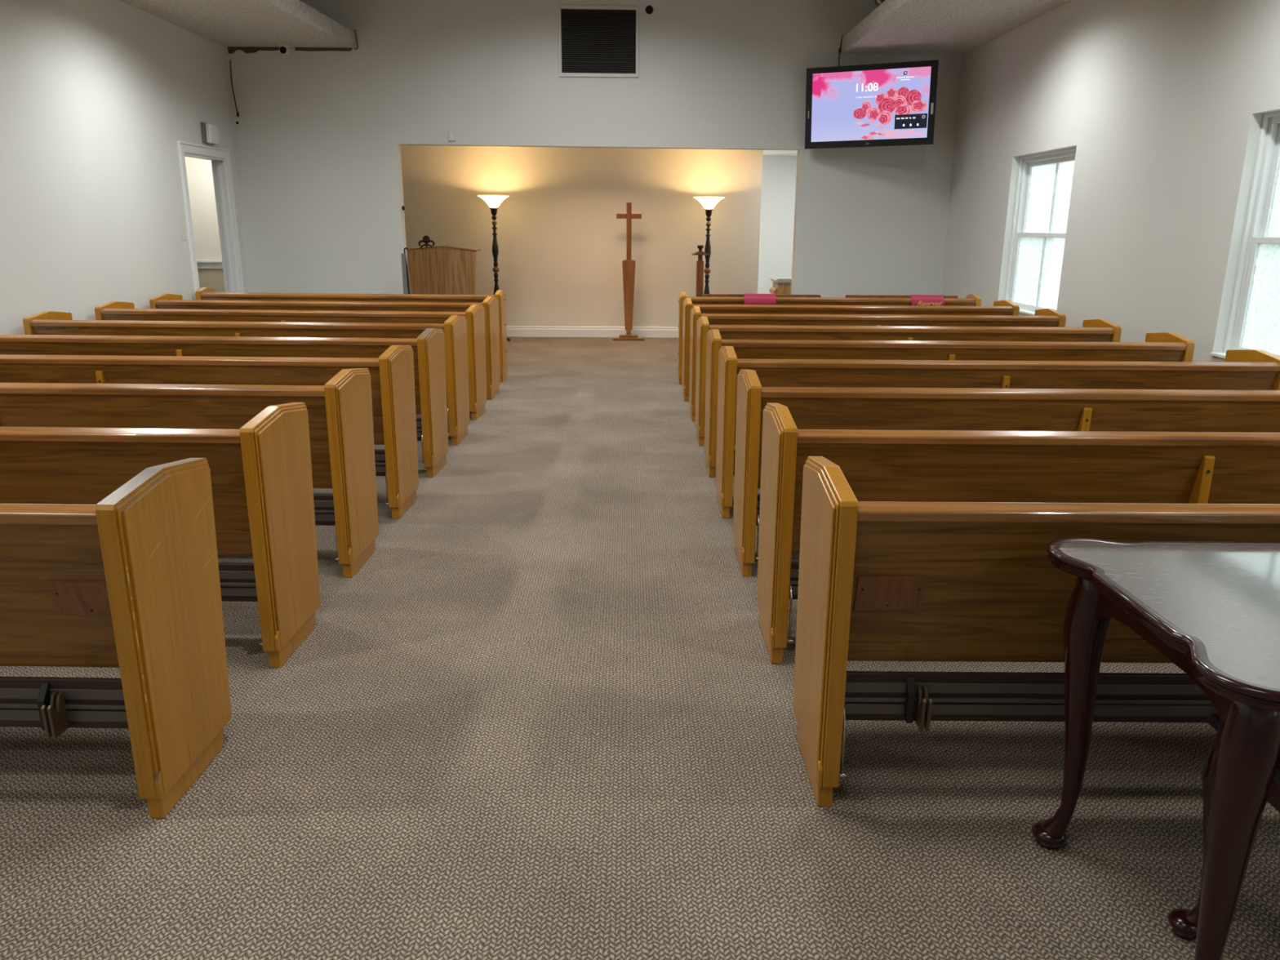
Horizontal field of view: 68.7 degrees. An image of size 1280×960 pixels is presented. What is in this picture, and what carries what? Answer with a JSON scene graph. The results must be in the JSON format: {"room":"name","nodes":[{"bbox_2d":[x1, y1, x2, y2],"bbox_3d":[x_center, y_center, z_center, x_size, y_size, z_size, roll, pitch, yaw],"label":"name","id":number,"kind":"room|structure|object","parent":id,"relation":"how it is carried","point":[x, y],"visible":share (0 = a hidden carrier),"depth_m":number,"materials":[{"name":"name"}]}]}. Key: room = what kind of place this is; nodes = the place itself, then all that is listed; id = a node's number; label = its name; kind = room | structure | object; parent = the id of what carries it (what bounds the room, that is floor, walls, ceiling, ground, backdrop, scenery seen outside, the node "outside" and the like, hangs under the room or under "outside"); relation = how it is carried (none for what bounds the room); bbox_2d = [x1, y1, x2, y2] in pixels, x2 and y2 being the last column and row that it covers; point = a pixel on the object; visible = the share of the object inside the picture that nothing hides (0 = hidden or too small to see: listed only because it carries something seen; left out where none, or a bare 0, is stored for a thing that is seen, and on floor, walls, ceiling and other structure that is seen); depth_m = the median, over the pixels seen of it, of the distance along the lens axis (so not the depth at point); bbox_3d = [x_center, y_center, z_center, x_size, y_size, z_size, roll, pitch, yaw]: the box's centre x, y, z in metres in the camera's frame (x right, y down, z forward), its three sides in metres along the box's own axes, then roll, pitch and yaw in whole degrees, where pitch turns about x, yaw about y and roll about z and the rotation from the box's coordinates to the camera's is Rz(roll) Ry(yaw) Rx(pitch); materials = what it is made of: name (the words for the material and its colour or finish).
{"room":"house of worship","nodes":[
{"label":"house of worship","id":0,"kind":"room"},
{"bbox_2d":[0,0,248,334],"bbox_3d":[-4.651,-2.180,4.861,0.140,4.800,17.320,0,15,-1],"label":"wall","id":1,"kind":"structure","parent":0,"point":[97,97],"depth_m":7.94,"materials":[{"name":"grey paint"}]},
{"bbox_2d":[180,227,186,239],"bbox_3d":[-4.638,-2.503,9.519,0.013,0.124,0.076,0,15,-1],"label":"light switch","id":2,"kind":"object","parent":1,"relation":"attached to","point":[183,230],"visible":1,"depth_m":9.51,"materials":[{"name":"beige plastic"}]},
{"bbox_2d":[200,122,218,145],"bbox_3d":[-4.606,-3.712,10.041,0.085,0.210,0.250,0,15,-1],"label":"alarm box","id":3,"kind":"object","parent":1,"relation":"attached to","point":[210,135],"visible":1,"depth_m":9.96,"materials":[{"name":"grey plastic"}]},
{"bbox_2d":[177,140,244,300],"bbox_3d":[-4.711,-2.405,10.281,0.168,2.390,1.220,0,15,-1],"label":"door frame","id":4,"kind":"structure","parent":1,"relation":"in","point":[220,158],"depth_m":10.56,"materials":[{"name":"white paint"}]},
{"bbox_2d":[119,0,355,48],"bbox_3d":[-3.834,-3.009,3.412,1.450,0.170,14.659,0,15,-1],"label":"ceiling","id":5,"kind":"structure","parent":1,"relation":"attached to","point":[224,23],"depth_m":9.24,"materials":[{"name":"paint"}]},
{"bbox_2d":[184,156,222,265],"bbox_3d":[-5.466,-2.703,10.387,1.340,2.900,4.800,0,15,-1],"label":"wall","id":6,"kind":"structure","parent":0,"point":[199,171],"depth_m":12.50,"materials":[{"name":"beige paint"}]},
{"bbox_2d":[196,260,222,268],"bbox_3d":[-5.408,-2.319,10.482,1.220,0.110,4.580,0,15,-1],"label":"trim","id":7,"kind":"structure","parent":6,"relation":"attached to","point":[201,264],"depth_m":12.66,"materials":[{"name":"white paint"}]},
{"bbox_2d":[197,268,225,292],"bbox_3d":[-5.411,-1.783,10.627,1.220,1.000,4.580,0,15,-1],"label":"wainscoting","id":8,"kind":"structure","parent":6,"relation":"attached to","point":[212,278],"depth_m":12.73,"materials":[{"name":"beige paint"}]},
{"bbox_2d":[400,145,763,326],"bbox_3d":[-1.474,-3.462,13.559,6.405,2.750,0.120,0,15,-1],"label":"wall","id":9,"kind":"structure","parent":0,"point":[562,242],"depth_m":13.44,"materials":[{"name":"beige paint"}]},
{"bbox_2d":[506,325,678,337],"bbox_3d":[-1.431,-2.192,13.834,6.305,0.155,0.018,0,15,-1],"label":"baseboard","id":10,"kind":"structure","parent":9,"relation":"attached to","point":[512,331],"depth_m":13.84,"materials":[{"name":"white paint"}]},
{"bbox_2d":[223,0,962,297],"bbox_3d":[-0.485,-3.814,10.972,8.355,4.800,0.160,0,15,-2],"label":"wall","id":11,"kind":"structure","parent":0,"point":[318,136],"depth_m":10.77,"materials":[{"name":"grey paint"}]},
{"bbox_2d":[229,59,239,117],"bbox_3d":[-4.583,-4.416,10.574,0.053,0.601,0.028,0,15,-1],"label":"cable","id":12,"kind":"object","parent":11,"relation":"hanging from","point":[237,113],"visible":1,"depth_m":10.58,"materials":[{"name":"black plastic"}]},
{"bbox_2d":[279,44,290,56],"bbox_3d":[-3.930,-4.753,10.364,0.120,0.112,0.126,0,15,-1],"label":"security camera","id":13,"kind":"object","parent":11,"relation":"attached to","point":[284,50],"visible":1,"depth_m":10.31,"materials":[{"name":"white plastic"}]},
{"bbox_2d":[227,29,358,53],"bbox_3d":[-3.885,-4.903,10.477,1.451,0.264,0.028,0,15,-1],"label":"pipe","id":14,"kind":"object","parent":11,"relation":"attached to","point":[231,50],"depth_m":10.48,"materials":[{"name":"brown metal"}]},
{"bbox_2d":[448,129,455,141],"bbox_3d":[-2.165,-3.965,10.779,0.080,0.116,0.023,0,15,-1],"label":"sensor box","id":15,"kind":"object","parent":11,"relation":"attached to","point":[451,133],"visible":1,"depth_m":10.77,"materials":[{"name":"grey paint"}]},
{"bbox_2d":[557,4,639,77],"bbox_3d":[-0.467,-4.949,10.573,0.910,0.744,0.015,0,15,-2],"label":"air vent","id":16,"kind":"object","parent":11,"relation":"in","point":[594,40],"visible":1,"depth_m":10.57,"materials":[{"name":"black metal"}]},
{"bbox_2d":[645,5,653,13],"bbox_3d":[0.105,-5.276,10.509,0.090,0.090,0.004,0,15,-1],"label":"round plate","id":17,"kind":"object","parent":11,"relation":"attached to","point":[649,9],"visible":1,"depth_m":10.51,"materials":[{"name":"black plastic"}]},
{"bbox_2d":[838,35,843,66],"bbox_3d":[2.284,-4.810,10.696,0.041,0.501,0.026,0,15,-1],"label":"cable","id":18,"kind":"object","parent":11,"relation":"hanging from","point":[839,50],"visible":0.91,"depth_m":10.66,"materials":[{"name":"black plastic"}]},
{"bbox_2d":[804,59,938,149],"bbox_3d":[2.611,-4.213,10.594,1.435,0.879,0.368,6,16,19],"label":"television","id":19,"kind":"object","parent":11,"relation":"attached to","point":[886,104],"visible":1,"depth_m":10.45,"materials":[{"name":"black plastic"}]},
{"bbox_2d":[853,86,927,124],"bbox_3d":[2.772,-4.147,10.385,0.794,0.381,0.002,5,20,19],"label":"picture","id":20,"kind":"object","parent":19,"relation":"attached to","point":[897,100],"depth_m":10.37},
{"bbox_2d":[856,120,924,139],"bbox_3d":[2.790,-3.913,10.460,0.765,0.197,0.002,5,20,19],"label":"picture","id":21,"kind":"object","parent":19,"relation":"attached to","point":[889,134],"depth_m":10.48},
{"bbox_2d":[418,145,797,155],"bbox_3d":[-0.413,-4.633,12.804,8.700,0.100,3.750,0,15,-1],"label":"ceiling","id":22,"kind":"structure","parent":0,"point":[766,153],"depth_m":14.03,"materials":[{"name":"beige paint"}]},
{"bbox_2d":[0,337,1279,959],"bbox_3d":[-0.590,-0.079,6.604,13.400,0.120,19.600,0,15,-1],"label":"floor","id":23,"kind":"structure","parent":0,"point":[548,715],"depth_m":2.78,"materials":[{"name":"carpet"}]},
{"bbox_2d":[0,457,231,817],"bbox_3d":[-2.902,0.406,2.740,3.191,0.943,0.512,1,15,1],"label":"pew","id":24,"kind":"object","parent":23,"relation":"on","point":[128,580],"visible":1,"depth_m":2.57,"materials":[{"name":"brown wood"}]},
{"bbox_2d":[0,402,320,667],"bbox_3d":[-2.920,0.165,3.628,3.190,0.943,0.512,1,15,1],"label":"pew","id":25,"kind":"object","parent":23,"relation":"on","point":[261,478],"visible":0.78,"depth_m":3.38,"materials":[{"name":"brown wood"}]},
{"bbox_2d":[0,368,378,577],"bbox_3d":[-2.928,-0.078,4.520,3.190,0.943,0.512,1,15,1],"label":"pew","id":26,"kind":"object","parent":23,"relation":"on","point":[340,411],"visible":0.55,"depth_m":4.23,"materials":[{"name":"brown wood"}]},
{"bbox_2d":[0,345,418,519],"bbox_3d":[-2.929,-0.316,5.397,3.190,0.943,0.512,1,15,1],"label":"pew","id":27,"kind":"object","parent":23,"relation":"on","point":[392,373],"visible":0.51,"depth_m":5.09,"materials":[{"name":"brown wood"}]},
{"bbox_2d":[0,328,448,477],"bbox_3d":[-2.930,-0.557,6.282,3.190,0.943,0.512,1,15,1],"label":"pew","id":28,"kind":"object","parent":23,"relation":"on","point":[428,348],"visible":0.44,"depth_m":5.97,"materials":[{"name":"brown wood"}]},
{"bbox_2d":[22,311,470,444],"bbox_3d":[-2.946,-0.803,7.187,3.190,0.943,0.513,1,15,2],"label":"pew","id":29,"kind":"object","parent":23,"relation":"on","point":[46,322],"visible":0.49,"depth_m":6.88,"materials":[{"name":"brown wood"}]},
{"bbox_2d":[94,301,486,419],"bbox_3d":[-2.961,-1.054,8.111,3.190,0.943,0.512,1,15,2],"label":"pew","id":30,"kind":"object","parent":23,"relation":"on","point":[474,315],"visible":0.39,"depth_m":7.80,"materials":[{"name":"brown wood"}]},
{"bbox_2d":[149,293,500,399],"bbox_3d":[-2.977,-1.301,9.018,3.190,0.943,0.512,1,15,2],"label":"pew","id":31,"kind":"object","parent":23,"relation":"on","point":[166,301],"visible":0.32,"depth_m":8.71,"materials":[{"name":"brown wood"}]},
{"bbox_2d":[195,287,507,382],"bbox_3d":[-3.017,-1.542,9.904,3.206,0.943,0.318,1,15,2],"label":"pew","id":32,"kind":"object","parent":23,"relation":"on","point":[204,293],"visible":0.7,"depth_m":9.67,"materials":[{"name":"brown wood"}]},
{"bbox_2d":[400,247,409,293],"bbox_3d":[-2.746,-2.053,11.034,0.280,1.339,0.240,0,15,-1],"label":"metal stand","id":33,"kind":"object","parent":23,"relation":"on","point":[404,264],"visible":0.41,"depth_m":10.93,"materials":[{"name":"grey metal"}]},
{"bbox_2d":[406,245,480,294],"bbox_3d":[-2.593,-2.450,12.530,0.912,1.324,0.390,0,15,-1],"label":"lectern","id":34,"kind":"object","parent":23,"relation":"on","point":[442,269],"visible":0.41,"depth_m":12.28,"materials":[{"name":"brown wood"}]},
{"bbox_2d":[417,235,434,248],"bbox_3d":[-2.896,-2.605,12.851,0.260,1.450,0.260,0,15,-1],"label":"ornament","id":35,"kind":"object","parent":34,"relation":"on","point":[427,238],"visible":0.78,"depth_m":12.68,"materials":[{"name":"brown metal"}]},
{"bbox_2d":[477,195,510,341],"bbox_3d":[-2.017,-2.946,13.112,0.436,1.982,0.436,0,15,-1],"label":"lamp","id":36,"kind":"object","parent":23,"relation":"on","point":[493,202],"visible":0.8,"depth_m":12.94,"materials":[{"name":"black metal"}]},
{"bbox_2d":[613,202,644,340],"bbox_3d":[-0.158,-2.943,13.293,0.450,1.905,0.180,0,15,-1],"label":"cross","id":37,"kind":"object","parent":23,"relation":"on","point":[628,264],"visible":1,"depth_m":13.29,"materials":[{"name":"brown wood"}]},
{"bbox_2d":[691,244,709,297],"bbox_3d":[0.805,-2.488,12.703,0.260,1.348,0.260,0,15,-1],"label":"candle stand","id":38,"kind":"object","parent":23,"relation":"on","point":[700,263],"visible":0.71,"depth_m":12.57,"materials":[{"name":"brown wood"}]},
{"bbox_2d":[697,244,703,251],"bbox_3d":[0.809,-3.101,12.537,0.086,0.077,0.086,0,15,-1],"label":"cup","id":39,"kind":"object","parent":38,"relation":"on","point":[700,246],"depth_m":12.52,"materials":[{"name":"brown metal"}]},
{"bbox_2d":[693,196,724,293],"bbox_3d":[0.945,-2.938,13.153,0.436,1.982,0.436,0,15,-1],"label":"lamp","id":40,"kind":"object","parent":23,"relation":"on","point":[708,203],"visible":0.77,"depth_m":12.97,"materials":[{"name":"black metal"}]},
{"bbox_2d":[769,276,791,294],"bbox_3d":[2.244,-2.263,12.695,0.944,0.935,0.510,0,15,-1],"label":"base cabinet","id":41,"kind":"object","parent":23,"relation":"on","point":[781,285],"visible":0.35,"depth_m":12.40,"materials":[{"name":"brown wood"}]},
{"bbox_2d":[677,291,982,384],"bbox_3d":[1.940,-1.475,9.775,3.086,0.943,0.317,0,15,0],"label":"pew","id":42,"kind":"object","parent":23,"relation":"on","point":[971,300],"visible":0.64,"depth_m":9.54,"materials":[{"name":"brown wood"}]},
{"bbox_2d":[743,293,776,304],"bbox_3d":[1.222,-1.822,9.556,0.325,0.150,0.093,0,15,0],"label":"cloth","id":43,"kind":"object","parent":42,"relation":"on","point":[749,299],"visible":0.75,"depth_m":9.52,"materials":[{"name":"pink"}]},
{"bbox_2d":[910,294,944,306],"bbox_3d":[2.925,-1.810,9.552,0.330,0.150,0.096,0,15,0],"label":"cloth","id":44,"kind":"object","parent":42,"relation":"on","point":[917,300],"visible":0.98,"depth_m":9.52,"materials":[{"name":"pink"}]},
{"bbox_2d":[681,297,1019,401],"bbox_3d":[1.950,-1.249,8.942,3.070,0.943,0.512,0,15,0],"label":"pew","id":45,"kind":"object","parent":23,"relation":"on","point":[1000,307],"visible":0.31,"depth_m":8.61,"materials":[{"name":"brown wood"}]},
{"bbox_2d":[688,306,1066,421],"bbox_3d":[1.972,-1.006,8.050,3.070,0.943,0.512,0,15,0],"label":"pew","id":46,"kind":"object","parent":23,"relation":"on","point":[1044,317],"visible":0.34,"depth_m":7.72,"materials":[{"name":"brown wood"}]},
{"bbox_2d":[694,315,1121,445],"bbox_3d":[1.975,-0.766,7.167,3.070,0.943,0.512,0,15,0],"label":"pew","id":47,"kind":"object","parent":23,"relation":"on","point":[1092,330],"visible":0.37,"depth_m":6.84,"materials":[{"name":"brown wood"}]},
{"bbox_2d":[704,328,1195,477],"bbox_3d":[1.988,-0.527,6.287,3.070,0.943,0.512,0,15,0],"label":"pew","id":48,"kind":"object","parent":23,"relation":"on","point":[1157,346],"visible":0.33,"depth_m":5.96,"materials":[{"name":"brown wood"}]},
{"bbox_2d":[715,346,1279,518],"bbox_3d":[1.998,-0.292,5.422,3.070,0.943,0.512,0,15,0],"label":"pew","id":49,"kind":"object","parent":23,"relation":"on","point":[1242,369],"visible":0.31,"depth_m":5.11,"materials":[{"name":"brown wood"}]},
{"bbox_2d":[733,368,1279,576],"bbox_3d":[2.015,-0.051,4.537,3.070,0.943,0.512,0,15,0],"label":"pew","id":50,"kind":"object","parent":23,"relation":"on","point":[809,407],"visible":0.43,"depth_m":4.24,"materials":[{"name":"brown wood"}]},
{"bbox_2d":[756,402,1279,663],"bbox_3d":[2.027,0.189,3.656,3.070,0.943,0.512,0,15,0],"label":"pew","id":51,"kind":"object","parent":23,"relation":"on","point":[877,465],"visible":0.45,"depth_m":3.37,"materials":[{"name":"brown wood"}]},
{"bbox_2d":[792,456,1279,806],"bbox_3d":[2.038,0.426,2.784,3.070,0.943,0.512,0,15,0],"label":"pew","id":52,"kind":"object","parent":23,"relation":"on","point":[878,580],"visible":0.85,"depth_m":2.59,"materials":[{"name":"brown wood"}]},
{"bbox_2d":[1031,537,1279,959],"bbox_3d":[1.817,0.661,2.110,1.624,0.839,0.849,0,15,-1],"label":"side table","id":53,"kind":"object","parent":23,"relation":"on","point":[1211,608],"visible":1,"depth_m":1.96,"materials":[{"name":"red wood"}]},
{"bbox_2d":[1168,713,1279,940],"bbox_3d":[1.491,0.843,1.958,0.493,0.565,0.434,0,15,-1],"label":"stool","id":54,"kind":"object","parent":23,"relation":"on","point":[1184,922],"visible":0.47,"depth_m":2.11,"materials":[{"name":"brown wood"}]},
{"bbox_2d":[757,155,797,293],"bbox_3d":[3.758,-3.946,14.988,4.095,3.000,0.100,0,15,-1],"label":"wall","id":55,"kind":"structure","parent":0,"point":[779,172],"depth_m":14.86,"materials":[{"name":"grey paint"}]},
{"bbox_2d":[941,0,1279,361],"bbox_3d":[3.882,-1.865,3.905,0.200,4.800,15.097,0,15,-1],"label":"wall","id":56,"kind":"structure","parent":0,"point":[1162,104],"depth_m":7.17,"materials":[{"name":"grey paint"}]},
{"bbox_2d":[840,0,1071,55],"bbox_3d":[3.089,-3.009,3.573,1.400,0.170,14.797,0,15,-1],"label":"ceiling","id":57,"kind":"structure","parent":56,"relation":"attached to","point":[895,27],"depth_m":9.17,"materials":[{"name":"paint"}]},
{"bbox_2d":[874,0,884,6],"bbox_3d":[2.524,-4.885,9.431,0.324,0.372,0.400,0,15,-1],"label":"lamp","id":58,"kind":"object","parent":57,"relation":"on","point":[877,2],"visible":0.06,"depth_m":9.42,"materials":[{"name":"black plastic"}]},
{"bbox_2d":[1004,146,1076,315],"bbox_3d":[3.808,-2.323,8.854,0.215,1.485,1.370,0,15,-1],"label":"window","id":59,"kind":"structure","parent":56,"relation":"in","point":[1014,287],"depth_m":9.05,"materials":[{"name":"white glass"}]},
{"bbox_2d":[1210,111,1279,359],"bbox_3d":[3.854,-1.352,5.284,0.215,1.485,1.370,0,15,-1],"label":"window","id":60,"kind":"structure","parent":56,"relation":"in","point":[1261,209],"depth_m":5.84,"materials":[{"name":"white glass"}]},
{"label":"outside","id":61,"kind":"structure","parent":0,"visible":0},
{"bbox_3d":[11.087,0.838,4.517,9.700,0.050,24.000,0,15,-1],"label":"ground","id":62,"kind":"structure","parent":61,"visible":0},
{"bbox_2d":[1018,162,1279,353],"bbox_3d":[8.862,-6.374,22.323,0.300,4.500,21.800,0,15,-1],"label":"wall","id":63,"kind":"structure","parent":62,"relation":"on","point":[1274,218],"depth_m":20.07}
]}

